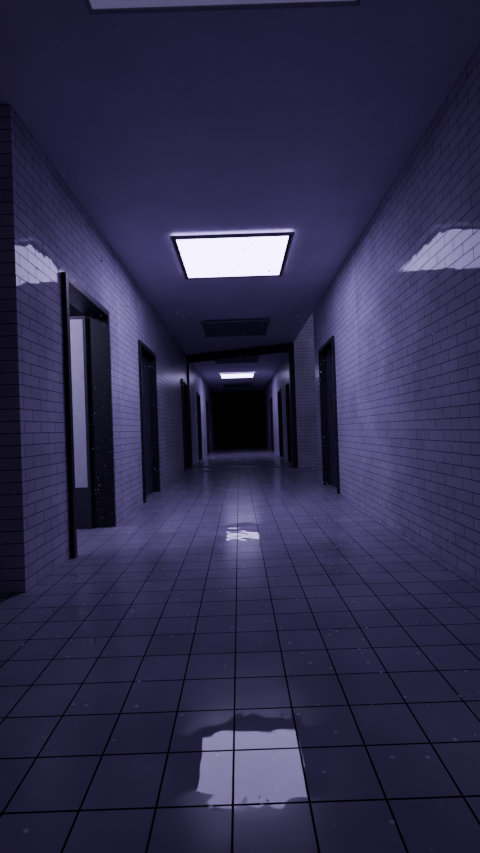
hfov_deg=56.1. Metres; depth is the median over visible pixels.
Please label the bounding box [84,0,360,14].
ceiling light
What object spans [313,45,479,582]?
wall
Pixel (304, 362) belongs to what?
wall
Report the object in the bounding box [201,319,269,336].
ceiling light
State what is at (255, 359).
ceiling light
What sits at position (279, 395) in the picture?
frame
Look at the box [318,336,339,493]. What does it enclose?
frame
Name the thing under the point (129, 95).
ceiling
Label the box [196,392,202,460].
frame
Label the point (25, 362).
wall
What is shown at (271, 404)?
frame
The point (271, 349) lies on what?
portal
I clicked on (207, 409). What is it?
frame
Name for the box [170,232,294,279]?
ceiling light
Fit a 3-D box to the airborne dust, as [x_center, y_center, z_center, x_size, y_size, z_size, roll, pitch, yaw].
[-0.003,-0.510,2.604,2.607,2.884,3.603,-2,0,0]
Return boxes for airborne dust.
[0,0,477,801]
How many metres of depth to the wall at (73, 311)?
5.61 m
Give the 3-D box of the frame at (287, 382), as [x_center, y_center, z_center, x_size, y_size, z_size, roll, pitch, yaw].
[1.429,-0.120,12.154,0.215,2.230,1.200,-2,0,0]
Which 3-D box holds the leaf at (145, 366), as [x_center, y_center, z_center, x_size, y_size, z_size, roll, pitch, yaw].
[-1.465,-0.034,6.733,0.050,2.159,1.044,-2,0,0]
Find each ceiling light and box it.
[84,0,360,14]
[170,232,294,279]
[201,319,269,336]
[214,356,259,363]
[219,372,254,378]
[223,384,251,387]
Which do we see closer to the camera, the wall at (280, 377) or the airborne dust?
the airborne dust
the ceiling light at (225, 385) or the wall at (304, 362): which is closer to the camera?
the wall at (304, 362)
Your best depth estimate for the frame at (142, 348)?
7.25 m
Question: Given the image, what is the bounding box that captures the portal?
[187,343,297,467]
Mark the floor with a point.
(180, 775)
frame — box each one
[61,272,115,557]
[138,340,160,502]
[181,378,190,471]
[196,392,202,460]
[206,400,209,453]
[270,397,273,451]
[277,388,283,457]
[285,380,291,461]
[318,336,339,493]
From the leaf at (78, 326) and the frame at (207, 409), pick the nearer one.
the leaf at (78, 326)
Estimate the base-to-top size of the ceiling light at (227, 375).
0.054 m
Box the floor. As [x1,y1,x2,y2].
[0,447,479,852]
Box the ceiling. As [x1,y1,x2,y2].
[0,0,479,391]
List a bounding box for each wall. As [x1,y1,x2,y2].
[0,105,213,592]
[69,303,92,508]
[212,390,263,392]
[264,353,288,460]
[294,312,317,467]
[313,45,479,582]
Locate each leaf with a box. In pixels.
[70,316,92,528]
[142,353,152,495]
[326,348,336,487]
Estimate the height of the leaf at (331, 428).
2.159 m
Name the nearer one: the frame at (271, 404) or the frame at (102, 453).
the frame at (102, 453)
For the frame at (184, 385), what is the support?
attached to the wall at (25, 362)
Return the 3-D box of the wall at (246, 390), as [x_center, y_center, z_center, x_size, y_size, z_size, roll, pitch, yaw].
[-0.066,-0.369,23.703,3.800,3.010,0.200,-2,0,0]

